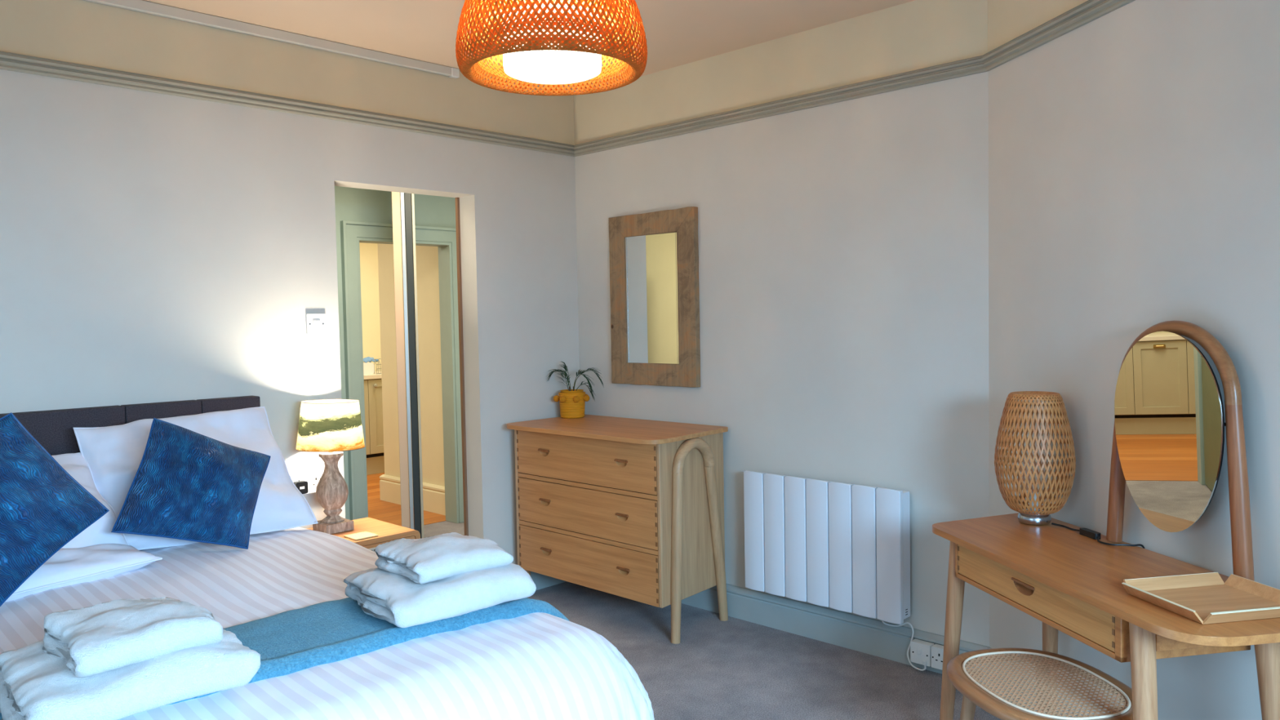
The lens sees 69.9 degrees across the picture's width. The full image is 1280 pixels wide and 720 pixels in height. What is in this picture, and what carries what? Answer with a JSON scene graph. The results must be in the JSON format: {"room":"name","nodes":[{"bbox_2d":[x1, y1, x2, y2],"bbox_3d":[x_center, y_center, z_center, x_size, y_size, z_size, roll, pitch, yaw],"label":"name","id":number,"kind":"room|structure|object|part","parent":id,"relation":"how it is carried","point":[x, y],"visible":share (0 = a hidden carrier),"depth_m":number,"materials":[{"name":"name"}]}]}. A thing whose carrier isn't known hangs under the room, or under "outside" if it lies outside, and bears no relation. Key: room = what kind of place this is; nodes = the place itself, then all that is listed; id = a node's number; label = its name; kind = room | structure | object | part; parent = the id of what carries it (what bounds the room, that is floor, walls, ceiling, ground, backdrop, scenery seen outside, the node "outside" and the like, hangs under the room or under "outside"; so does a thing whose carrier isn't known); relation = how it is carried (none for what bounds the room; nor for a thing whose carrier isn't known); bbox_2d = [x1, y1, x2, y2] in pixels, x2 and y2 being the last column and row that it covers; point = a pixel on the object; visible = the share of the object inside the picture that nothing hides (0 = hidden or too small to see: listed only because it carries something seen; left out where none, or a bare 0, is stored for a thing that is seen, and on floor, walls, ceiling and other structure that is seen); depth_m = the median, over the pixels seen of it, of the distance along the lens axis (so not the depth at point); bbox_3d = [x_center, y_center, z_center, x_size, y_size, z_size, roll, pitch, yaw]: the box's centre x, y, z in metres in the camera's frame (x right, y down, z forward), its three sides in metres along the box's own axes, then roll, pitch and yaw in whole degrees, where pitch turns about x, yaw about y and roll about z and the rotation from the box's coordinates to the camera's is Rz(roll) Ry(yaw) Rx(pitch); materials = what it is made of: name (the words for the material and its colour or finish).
{"room":"bedroom","nodes":[
{"label":"bedroom","id":0,"kind":"room"},
{"bbox_2d":[0,0,579,564],"bbox_3d":[-2.072,-0.046,3.389,0.153,2.710,5.052,1,4,44],"label":"wall","id":1,"kind":"structure","parent":0,"point":[155,247],"depth_m":3.73,"materials":[{"name":"white paint"}]},
{"bbox_2d":[84,0,459,78],"bbox_3d":[-2.297,-1.298,2.996,0.032,0.042,4.048,1,4,44],"label":"ceiling molding","id":2,"kind":"structure","parent":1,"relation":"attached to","point":[140,6],"depth_m":3.78,"materials":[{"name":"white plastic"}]},
{"bbox_2d":[0,50,574,156],"bbox_3d":[-2.032,-1.033,3.274,0.036,0.055,4.832,1,4,44],"label":"trim","id":3,"kind":"structure","parent":1,"relation":"attached to","point":[11,61],"depth_m":3.74,"materials":[{"name":"grey paint"}]},
{"bbox_2d":[289,471,323,494],"bbox_3d":[-1.431,0.529,3.931,0.032,0.086,0.146,1,4,44],"label":"double socket","id":4,"kind":"object","parent":1,"relation":"attached to","point":[313,478],"visible":0.54,"depth_m":3.93,"materials":[{"name":"white plastic"}]},
{"bbox_2d":[293,480,307,493],"bbox_3d":[-1.451,0.640,3.873,0.032,0.247,0.092,1,4,44],"label":"plug","id":5,"kind":"object","parent":4,"relation":"attached to","point":[302,486],"visible":0.61,"depth_m":3.88,"materials":[{"name":"black plastic"}]},
{"bbox_2d":[305,313,326,333],"bbox_3d":[-1.400,-0.156,3.959,0.013,0.086,0.086,1,4,44],"label":"light switch","id":6,"kind":"object","parent":1,"relation":"attached to","point":[315,323],"visible":1,"depth_m":3.96,"materials":[{"name":"white plastic"}]},
{"bbox_2d":[455,197,468,536],"bbox_3d":[-0.906,0.203,4.684,0.020,2.055,0.013,1,4,44],"label":"trim","id":7,"kind":"structure","parent":1,"relation":"attached to","point":[457,199],"depth_m":4.67,"materials":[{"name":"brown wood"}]},
{"bbox_2d":[530,571,566,590],"bbox_3d":[-0.540,1.144,4.863,0.026,0.147,0.672,1,4,44],"label":"baseboard","id":8,"kind":"structure","parent":1,"relation":"attached to","point":[541,581],"depth_m":4.88,"materials":[{"name":"paint"}]},
{"bbox_2d":[359,242,381,371],"bbox_3d":[-4.262,-0.091,7.730,0.100,2.500,5.500,1,4,44],"label":"wall","id":9,"kind":"structure","parent":0,"point":[369,273],"depth_m":9.23,"materials":[{"name":"beige paint"}]},
{"bbox_2d":[334,186,456,519],"bbox_3d":[-2.166,-0.040,5.684,0.120,2.500,5.500,1,4,44],"label":"wall","id":10,"kind":"structure","parent":0,"point":[353,204],"depth_m":5.97,"materials":[{"name":"green paint"}]},
{"bbox_2d":[340,220,463,523],"bbox_3d":[-1.599,0.133,6.244,0.165,2.085,0.925,1,4,44],"label":"door frame","id":11,"kind":"structure","parent":10,"relation":"in","point":[352,233],"depth_m":6.27,"materials":[{"name":"green paint"}]},
{"bbox_2d":[391,191,424,538],"bbox_3d":[-1.483,-0.032,5.847,0.134,2.435,0.424,-2,3,-14],"label":"door","id":12,"kind":"structure","parent":10,"relation":"in","point":[406,215],"depth_m":5.65,"materials":[{"name":"beige"}]},
{"bbox_2d":[379,474,445,515],"bbox_3d":[-1.708,1.038,7.032,1.070,0.210,0.030,1,4,44],"label":"baseboard","id":13,"kind":"structure","parent":10,"relation":"attached to","point":[433,495],"depth_m":6.94,"materials":[{"name":"beige wood"}]},
{"bbox_2d":[377,243,444,486],"bbox_3d":[-1.184,-0.139,7.518,1.040,2.500,1.500,1,4,44],"label":"wall","id":14,"kind":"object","parent":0,"point":[427,256],"visible":0.07,"depth_m":6.93,"materials":[{"name":"beige paint"}]},
{"bbox_2d":[143,0,914,93],"bbox_3d":[-0.478,-1.329,1.737,4.396,0.060,4.832,1,4,44],"label":"ceiling","id":15,"kind":"structure","parent":0,"point":[678,33],"depth_m":3.75,"materials":[{"name":"paint"}]},
{"bbox_2d":[455,0,647,95],"bbox_3d":[-0.247,-1.065,2.534,0.528,0.544,0.528,-2,3,-11],"label":"pendant lamp","id":16,"kind":"object","parent":15,"relation":"hanging from","point":[553,44],"visible":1,"depth_m":2.41,"materials":[{"name":"brown wicker"}]},
{"bbox_2d":[502,3,601,84],"bbox_3d":[-0.244,-0.873,2.542,0.272,0.151,0.272,1,4,44],"label":"diffuser","id":17,"kind":"object","parent":16,"relation":"attached to","point":[539,66],"depth_m":2.48,"materials":[{"name":"white plastic"}]},
{"bbox_2d":[366,472,1000,719],"bbox_3d":[-1.448,1.287,4.190,9.120,0.054,6.750,1,4,44],"label":"floor","id":18,"kind":"structure","parent":0,"point":[734,668],"depth_m":3.71,"materials":[{"name":"carpet"}]},
{"bbox_2d":[0,395,260,455],"bbox_3d":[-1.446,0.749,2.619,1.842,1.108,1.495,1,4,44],"label":"headboard","id":19,"kind":"object","parent":18,"relation":"on","point":[53,429],"visible":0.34,"depth_m":3.31,"materials":[{"name":"grey fabric"}]},
{"bbox_2d":[0,527,654,719],"bbox_3d":[-1.229,0.991,2.465,1.993,0.674,1.881,1,4,44],"label":"duvet","id":20,"kind":"object","parent":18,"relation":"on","point":[537,665],"visible":0.56,"depth_m":2.29,"materials":[{"name":"fabric"}]},
{"bbox_2d":[0,412,109,606],"bbox_3d":[-1.781,0.414,2.501,0.217,0.523,0.604,1,4,44],"label":"velvet cushion","id":21,"kind":"object","parent":20,"relation":"on","point":[43,508],"visible":1,"depth_m":2.53,"materials":[{"name":"blue fabric"}]},
{"bbox_2d":[5,543,162,601],"bbox_3d":[-1.811,0.637,2.671,0.346,0.119,0.733,1,4,44],"label":"pillow","id":22,"kind":"object","parent":20,"relation":"on","point":[67,566],"visible":0.63,"depth_m":2.74,"materials":[{"name":"white fabric"}]},
{"bbox_2d":[51,452,129,548],"bbox_3d":[-2.023,0.489,2.810,0.436,0.356,0.749,1,4,44],"label":"pillow","id":23,"kind":"object","parent":20,"relation":"on","point":[99,532],"visible":0.23,"depth_m":2.96,"materials":[{"name":"white fabric"}]},
{"bbox_2d":[111,417,271,549],"bbox_3d":[-1.483,0.418,3.068,0.233,0.452,0.551,1,4,44],"label":"velvet cushion","id":24,"kind":"object","parent":20,"relation":"on","point":[187,484],"visible":1,"depth_m":3.01,"materials":[{"name":"blue fabric"}]},
{"bbox_2d":[73,406,318,551],"bbox_3d":[-1.593,0.422,3.322,0.356,0.449,0.737,1,4,44],"label":"pillow","id":25,"kind":"object","parent":20,"relation":"on","point":[113,455],"visible":0.49,"depth_m":3.34,"materials":[{"name":"white fabric"}]},
{"bbox_2d":[0,597,569,719],"bbox_3d":[-0.944,0.794,2.189,0.446,0.249,1.825,1,4,44],"label":"throw blanket","id":26,"kind":"object","parent":20,"relation":"on","point":[293,641],"visible":0.3,"depth_m":2.29,"materials":[{"name":"blue fabric"}]},
{"bbox_2d":[0,629,261,719],"bbox_3d":[-1.082,0.638,1.924,0.448,0.106,0.407,-3,3,-41],"label":"bath towel","id":27,"kind":"object","parent":26,"relation":"on","point":[35,684],"visible":0.57,"depth_m":1.81,"materials":[{"name":"white fabric"}]},
{"bbox_2d":[42,596,223,677],"bbox_3d":[-1.071,0.566,1.940,0.304,0.077,0.311,-3,3,-44],"label":"hand towel","id":28,"kind":"object","parent":27,"relation":"on","point":[114,634],"visible":1,"depth_m":1.88,"materials":[{"name":"white fabric"}]},
{"bbox_2d":[343,563,536,627],"bbox_3d":[-0.550,0.607,2.510,0.441,0.097,0.409,-3,3,-38],"label":"bath towel","id":29,"kind":"object","parent":26,"relation":"on","point":[396,599],"visible":0.71,"depth_m":2.36,"materials":[{"name":"white fabric"}]},
{"bbox_2d":[374,532,513,584],"bbox_3d":[-0.544,0.527,2.526,0.310,0.084,0.296,-3,3,-42],"label":"hand towel","id":30,"kind":"object","parent":29,"relation":"on","point":[440,557],"visible":1,"depth_m":2.45,"materials":[{"name":"white fabric"}]},
{"bbox_2d":[306,517,420,551],"bbox_3d":[-1.199,0.997,3.883,0.395,0.555,0.385,1,4,44],"label":"nightstand","id":31,"kind":"object","parent":18,"relation":"on","point":[386,531],"visible":0.05,"depth_m":3.84,"materials":[{"name":"brown wood"}]},
{"bbox_2d":[295,399,364,534],"bbox_3d":[-1.301,0.445,3.861,0.276,0.551,0.276,1,4,44],"label":"table lamp","id":32,"kind":"object","parent":31,"relation":"on","point":[329,427],"visible":1,"depth_m":3.79,"materials":[{"name":"brown wood"}]},
{"bbox_3d":[-1.303,0.272,3.856,0.274,0.196,0.274,1,2,44],"label":"lamp shade","id":33,"kind":"part","parent":32,"relation":"part of","materials":[{"name":"fabric"}]},
{"bbox_2d":[343,531,377,540],"bbox_3d":[-1.143,0.721,3.752,0.100,0.005,0.100,1,4,44],"label":"coaster","id":34,"kind":"object","parent":31,"relation":"on","point":[365,535],"visible":1,"depth_m":3.74,"materials":[{"name":"beige paper"}]},
{"bbox_3d":[-1.066,0.929,3.749,0.012,0.365,0.337,1,4,44],"label":"door","id":35,"kind":"part","parent":31,"relation":"part of","materials":[{"name":"brown wood"}]},
{"bbox_2d":[364,379,369,475],"bbox_3d":[-2.885,0.639,8.613,0.604,0.903,0.450,1,4,44],"label":"base cabinet","id":36,"kind":"object","parent":18,"relation":"on","point":[366,382],"visible":0.11,"depth_m":8.57,"materials":[{"name":"paint"}]},
{"bbox_2d":[366,378,384,475],"bbox_3d":[-2.571,0.619,8.934,0.604,0.903,0.450,1,4,44],"label":"base cabinet","id":37,"kind":"object","parent":18,"relation":"on","point":[375,458],"visible":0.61,"depth_m":8.65,"materials":[{"name":"paint"}]},
{"bbox_2d":[363,370,382,379],"bbox_3d":[-3.709,0.217,7.775,0.600,0.040,3.810,1,4,44],"label":"countertop","id":38,"kind":"structure","parent":37,"relation":"on","point":[373,375],"depth_m":8.59,"materials":[{"name":"beige"}]},
{"bbox_2d":[363,362,374,374],"bbox_3d":[-2.633,0.081,8.710,0.170,0.110,0.160,1,4,44],"label":"toaster","id":39,"kind":"object","parent":38,"relation":"on","point":[368,367],"visible":0.43,"depth_m":8.66,"materials":[{"name":"white plastic"}]},
{"bbox_2d":[363,356,378,362],"bbox_3d":[-2.603,-0.002,8.767,0.097,0.059,0.176,1,4,44],"label":"folded cloth","id":40,"kind":"object","parent":39,"relation":"on","point":[368,358],"visible":0.7,"depth_m":8.74,"materials":[{"name":"blue fabric"}]},
{"bbox_2d":[370,358,381,373],"bbox_3d":[-2.496,0.060,8.764,0.115,0.142,0.126,1,4,44],"label":"wire rack","id":41,"kind":"object","parent":38,"relation":"on","point":[380,364],"visible":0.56,"depth_m":8.71,"materials":[{"name":"silver metal"}]},
{"bbox_2d":[506,414,728,644],"bbox_3d":[-0.122,0.774,4.475,1.091,0.909,0.575,1,4,44],"label":"dresser","id":42,"kind":"object","parent":18,"relation":"on","point":[627,508],"visible":0.99,"depth_m":4.21,"materials":[{"name":"brown wood"}]},
{"bbox_3d":[-0.456,0.691,4.835,0.018,0.721,0.490,1,4,44],"label":"panel","id":43,"kind":"part","parent":42,"relation":"part of","materials":[{"name":"brown wood"}]},
{"bbox_3d":[-0.471,0.443,4.490,0.082,0.011,0.010,1,4,44],"label":"handle","id":44,"kind":"part","parent":42,"relation":"part of","materials":[{"name":"brown wood"}]},
{"bbox_3d":[-0.466,0.688,4.501,0.082,0.011,0.010,1,4,44],"label":"handle","id":45,"kind":"part","parent":42,"relation":"part of","materials":[{"name":"brown wood"}]},
{"bbox_3d":[-0.462,0.934,4.512,0.082,0.011,0.010,1,4,44],"label":"handle","id":46,"kind":"part","parent":42,"relation":"part of","materials":[{"name":"brown wood"}]},
{"bbox_2d":[546,360,604,418],"bbox_3d":[-0.346,0.155,4.865,0.295,0.300,0.194,-2,3,-15],"label":"potted palm","id":47,"kind":"object","parent":42,"relation":"on","point":[571,402],"visible":1,"depth_m":4.82,"materials":[{"name":"yellow ceramic"}]},
{"bbox_2d":[560,389,583,392],"bbox_3d":[-0.361,0.188,4.865,0.126,0.056,0.126,1,4,44],"label":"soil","id":48,"kind":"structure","parent":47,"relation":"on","point":[564,390],"depth_m":4.84,"materials":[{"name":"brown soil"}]},
{"bbox_2d":[558,391,585,418],"bbox_3d":[-0.360,0.237,4.867,0.145,0.135,0.145,1,4,44],"label":"pot","id":49,"kind":"object","parent":47,"relation":"on","point":[572,404],"depth_m":4.81,"materials":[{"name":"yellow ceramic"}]},
{"bbox_3d":[-0.270,0.467,4.310,0.968,0.222,0.020,1,4,44],"label":"drawer","id":50,"kind":"part","parent":42,"relation":"part of","materials":[{"name":"brown wood"}]},
{"bbox_3d":[-0.265,0.712,4.321,0.968,0.216,0.020,1,4,44],"label":"drawer","id":51,"kind":"part","parent":42,"relation":"part of","materials":[{"name":"brown wood"}]},
{"bbox_3d":[-0.261,0.958,4.332,0.968,0.225,0.020,1,4,44],"label":"drawer","id":52,"kind":"part","parent":42,"relation":"part of","materials":[{"name":"brown wood"}]},
{"bbox_3d":[-0.085,0.452,4.113,0.082,0.011,0.010,1,4,44],"label":"handle","id":53,"kind":"part","parent":42,"relation":"part of","materials":[{"name":"brown wood"}]},
{"bbox_3d":[-0.080,0.698,4.124,0.082,0.011,0.010,1,4,44],"label":"handle","id":54,"kind":"part","parent":42,"relation":"part of","materials":[{"name":"brown wood"}]},
{"bbox_3d":[-0.075,0.943,4.135,0.082,0.011,0.010,1,4,44],"label":"handle","id":55,"kind":"part","parent":42,"relation":"part of","materials":[{"name":"brown wood"}]},
{"bbox_3d":[0.162,0.868,4.023,0.051,0.747,0.082,1,4,44],"label":"leg","id":56,"kind":"part","parent":42,"relation":"part of","materials":[{"name":"brown wood"}]},
{"bbox_3d":[0.238,0.708,4.158,0.018,0.721,0.493,1,3,39],"label":"panel","id":57,"kind":"part","parent":42,"relation":"part of","materials":[{"name":"brown wood"}]},
{"bbox_3d":[0.355,0.854,4.260,0.049,0.751,0.145,1,3,39],"label":"leg","id":58,"kind":"part","parent":42,"relation":"part of","materials":[{"name":"brown wood"}]},
{"bbox_2d":[946,648,1133,719],"bbox_3d":[1.056,1.069,2.405,0.418,0.458,0.518,-2,3,-11],"label":"stool","id":59,"kind":"object","parent":18,"relation":"on","point":[968,683],"visible":0.98,"depth_m":2.39,"materials":[{"name":"beige wicker"}]},
{"bbox_3d":[0.900,1.075,2.547,0.097,0.438,0.040,0,3,29],"label":"leg","id":60,"kind":"part","parent":59,"relation":"part of","materials":[{"name":"brown wood"}]},
{"bbox_3d":[1.149,1.069,2.595,0.040,0.438,0.097,1,3,40],"label":"leg","id":61,"kind":"part","parent":59,"relation":"part of","materials":[{"name":"wood"}]},
{"bbox_2d":[932,512,1279,719],"bbox_3d":[1.254,0.920,2.536,0.444,0.737,1.205,-2,3,-11],"label":"vanity desk","id":62,"kind":"object","parent":18,"relation":"on","point":[1066,580],"visible":0.84,"depth_m":2.39,"materials":[{"name":"brown wood"}]},
{"bbox_3d":[0.997,0.916,2.917,0.053,0.720,0.106,-3,3,-31],"label":"leg","id":63,"kind":"part","parent":62,"relation":"part of","materials":[{"name":"brown wood"}]},
{"bbox_3d":[1.053,0.612,2.509,0.016,0.007,0.103,-2,3,-11],"label":"handle","id":64,"kind":"part","parent":62,"relation":"part of","materials":[{"name":"brown wood"}]},
{"bbox_2d":[994,391,1075,524],"bbox_3d":[1.280,0.318,2.972,0.243,0.424,0.243,-2,3,-11],"label":"lamp","id":65,"kind":"object","parent":62,"relation":"on","point":[1031,514],"visible":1,"depth_m":2.90,"materials":[{"name":"brown wicker"}]},
{"bbox_3d":[1.059,0.627,2.500,0.016,0.096,0.702,-2,3,-11],"label":"drawer","id":66,"kind":"part","parent":62,"relation":"part of","materials":[{"name":"brown wood"}]},
{"bbox_3d":[1.335,0.907,2.977,0.054,0.720,0.104,0,3,25],"label":"leg","id":67,"kind":"part","parent":62,"relation":"part of","materials":[{"name":"brown wood"}]},
{"bbox_2d":[1051,523,1144,548],"bbox_3d":[1.369,0.846,2.790,0.089,0.654,0.321,-2,3,-27],"label":"cable","id":68,"kind":"object","parent":62,"relation":"on","point":[1086,532],"visible":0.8,"depth_m":2.76,"materials":[{"name":"black plastic"}]},
{"bbox_2d":[1079,528,1100,539],"bbox_3d":[1.367,0.528,2.782,0.022,0.018,0.078,-2,3,-11],"label":"switch","id":69,"kind":"object","parent":68,"relation":"attached to","point":[1086,532],"depth_m":2.77,"materials":[{"name":"black plastic"}]},
{"bbox_3d":[1.224,0.630,2.526,0.352,0.114,0.740,-2,3,-11],"label":"drawer frame","id":70,"kind":"part","parent":62,"relation":"part of","materials":[{"name":"brown wood"}]},
{"bbox_3d":[1.152,0.950,2.083,0.053,0.721,0.122,-1,3,9],"label":"leg","id":71,"kind":"part","parent":62,"relation":"part of","materials":[{"name":"brown wood"}]},
{"bbox_2d":[1106,320,1254,581],"bbox_3d":[1.436,0.220,2.479,0.061,0.654,0.509,-2,3,-11],"label":"vanity mirror","id":72,"kind":"object","parent":62,"relation":"on","point":[1168,437],"visible":0.98,"depth_m":2.42,"materials":[{"name":"brown wood"}]},
{"bbox_3d":[1.408,0.316,2.696,0.041,0.445,0.079,-2,3,-11],"label":"leg","id":73,"kind":"part","parent":72,"relation":"part of","materials":[{"name":"wood"}]},
{"bbox_2d":[1114,331,1222,532],"bbox_3d":[1.415,0.194,2.470,0.004,0.543,0.376,-3,3,-12],"label":"mirror glass","id":74,"kind":"object","parent":72,"relation":"attached to","point":[1168,416],"depth_m":2.45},
{"bbox_3d":[1.488,0.333,2.274,0.041,0.445,0.079,-2,3,-11],"label":"leg","id":75,"kind":"part","parent":72,"relation":"part of","materials":[{"name":"wood"}]},
{"bbox_3d":[1.239,0.609,2.526,0.280,0.075,0.835,-2,3,-11],"label":"rail","id":76,"kind":"part","parent":62,"relation":"part of","materials":[{"name":"brown wood"}]},
{"bbox_2d":[1121,572,1279,624],"bbox_3d":[1.333,0.551,2.126,0.310,0.030,0.270,-2,3,-11],"label":"wooden tray","id":77,"kind":"object","parent":62,"relation":"on","point":[1203,598],"visible":1,"depth_m":2.16,"materials":[{"name":"brown wood"}]},
{"bbox_3d":[1.489,0.941,2.144,0.053,0.720,0.113,-3,3,-33],"label":"leg","id":78,"kind":"part","parent":62,"relation":"part of","materials":[{"name":"brown wood"}]},
{"bbox_2d":[573,0,989,646],"bbox_3d":[0.549,-0.133,4.271,2.367,2.710,0.123,1,4,44],"label":"wall","id":79,"kind":"structure","parent":0,"point":[843,246],"depth_m":3.91,"materials":[{"name":"white paint"}]},
{"bbox_2d":[608,206,700,387],"bbox_3d":[0.065,-0.308,4.627,0.592,0.873,0.034,1,4,44],"label":"wall mirror","id":80,"kind":"object","parent":79,"relation":"attached to","point":[654,256],"visible":1,"depth_m":4.60,"materials":[{"name":"brown wood"}]},
{"bbox_2d":[625,231,678,364],"bbox_3d":[0.063,-0.307,4.625,0.362,0.648,0.004,1,3,43],"label":"mirror glass","id":81,"kind":"object","parent":80,"relation":"on","point":[651,260],"depth_m":4.62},
{"bbox_2d":[573,55,986,156],"bbox_3d":[0.456,-1.120,4.194,2.307,0.055,0.036,1,4,44],"label":"trim","id":82,"kind":"structure","parent":79,"relation":"attached to","point":[969,66],"depth_m":3.96,"materials":[{"name":"grey paint"}]},
{"bbox_2d":[740,471,910,624],"bbox_3d":[0.777,0.775,3.944,0.805,0.540,0.111,1,4,44],"label":"panel radiator","id":83,"kind":"object","parent":79,"relation":"attached to","point":[839,546],"visible":1,"depth_m":3.85,"materials":[{"name":"white metal"}]},
{"bbox_3d":[0.509,0.771,4.150,0.133,0.540,0.032,1,4,44],"label":"heating panel","id":84,"kind":"part","parent":83,"relation":"part of","materials":[{"name":"white metal"}]},
{"bbox_3d":[0.589,0.772,4.072,0.133,0.540,0.032,1,4,44],"label":"heating panel","id":85,"kind":"part","parent":83,"relation":"part of","materials":[{"name":"white metal"}]},
{"bbox_3d":[0.669,0.774,3.994,0.133,0.540,0.032,1,4,44],"label":"heating panel","id":86,"kind":"part","parent":83,"relation":"part of","materials":[{"name":"white metal"}]},
{"bbox_3d":[0.750,0.776,3.915,0.133,0.540,0.032,1,4,44],"label":"heating panel","id":87,"kind":"part","parent":83,"relation":"part of","materials":[{"name":"white metal"}]},
{"bbox_3d":[0.830,0.778,3.837,0.133,0.540,0.032,1,4,44],"label":"heating panel","id":88,"kind":"part","parent":83,"relation":"part of","materials":[{"name":"white metal"}]},
{"bbox_3d":[0.910,0.780,3.759,0.133,0.540,0.032,1,4,44],"label":"heating panel","id":89,"kind":"part","parent":83,"relation":"part of","materials":[{"name":"white metal"}]},
{"bbox_3d":[0.990,0.782,3.681,0.133,0.540,0.032,1,4,44],"label":"heating panel","id":90,"kind":"part","parent":83,"relation":"part of","materials":[{"name":"white metal"}]},
{"bbox_2d":[681,583,989,684],"bbox_3d":[0.501,1.149,4.298,2.307,0.147,0.026,1,4,44],"label":"baseboard","id":91,"kind":"structure","parent":79,"relation":"attached to","point":[869,636],"depth_m":4.00,"materials":[{"name":"paint"}]},
{"bbox_2d":[910,639,934,666],"bbox_3d":[1.121,1.166,3.644,0.084,0.084,0.044,1,4,44],"label":"switch","id":92,"kind":"object","parent":79,"relation":"attached to","point":[920,651],"visible":0.95,"depth_m":3.63,"materials":[{"name":"white plastic"}]},
{"bbox_2d":[881,620,926,671],"bbox_3d":[1.069,1.136,3.698,0.037,0.187,0.208,-3,3,-41],"label":"power cord","id":93,"kind":"object","parent":92,"relation":"attached to","point":[883,622],"visible":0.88,"depth_m":3.69,"materials":[{"name":"white plastic"}]},
{"bbox_2d":[930,644,943,670],"bbox_3d":[1.185,1.167,3.583,0.084,0.084,0.041,1,4,44],"label":"socket","id":94,"kind":"object","parent":79,"relation":"attached to","point":[937,651],"visible":0.44,"depth_m":3.58,"materials":[{"name":"white plastic"}]},
{"bbox_2d":[987,0,1279,719],"bbox_3d":[1.615,-0.060,2.155,0.123,2.710,2.650,-2,3,-11],"label":"wall","id":95,"kind":"structure","parent":0,"point":[1134,152],"depth_m":2.67,"materials":[{"name":"white paint"}]},
{"bbox_2d":[985,647,1097,717],"bbox_3d":[1.560,1.220,2.247,0.026,0.147,2.550,-2,3,-11],"label":"baseboard","id":96,"kind":"structure","parent":95,"relation":"attached to","point":[988,647],"depth_m":3.27,"materials":[{"name":"paint"}]},
{"bbox_2d":[981,0,1134,71],"bbox_3d":[1.512,-1.049,2.146,0.036,0.055,2.550,-2,3,-11],"label":"trim","id":97,"kind":"structure","parent":95,"relation":"attached to","point":[1089,11],"depth_m":3.00,"materials":[{"name":"grey paint"}]}
]}

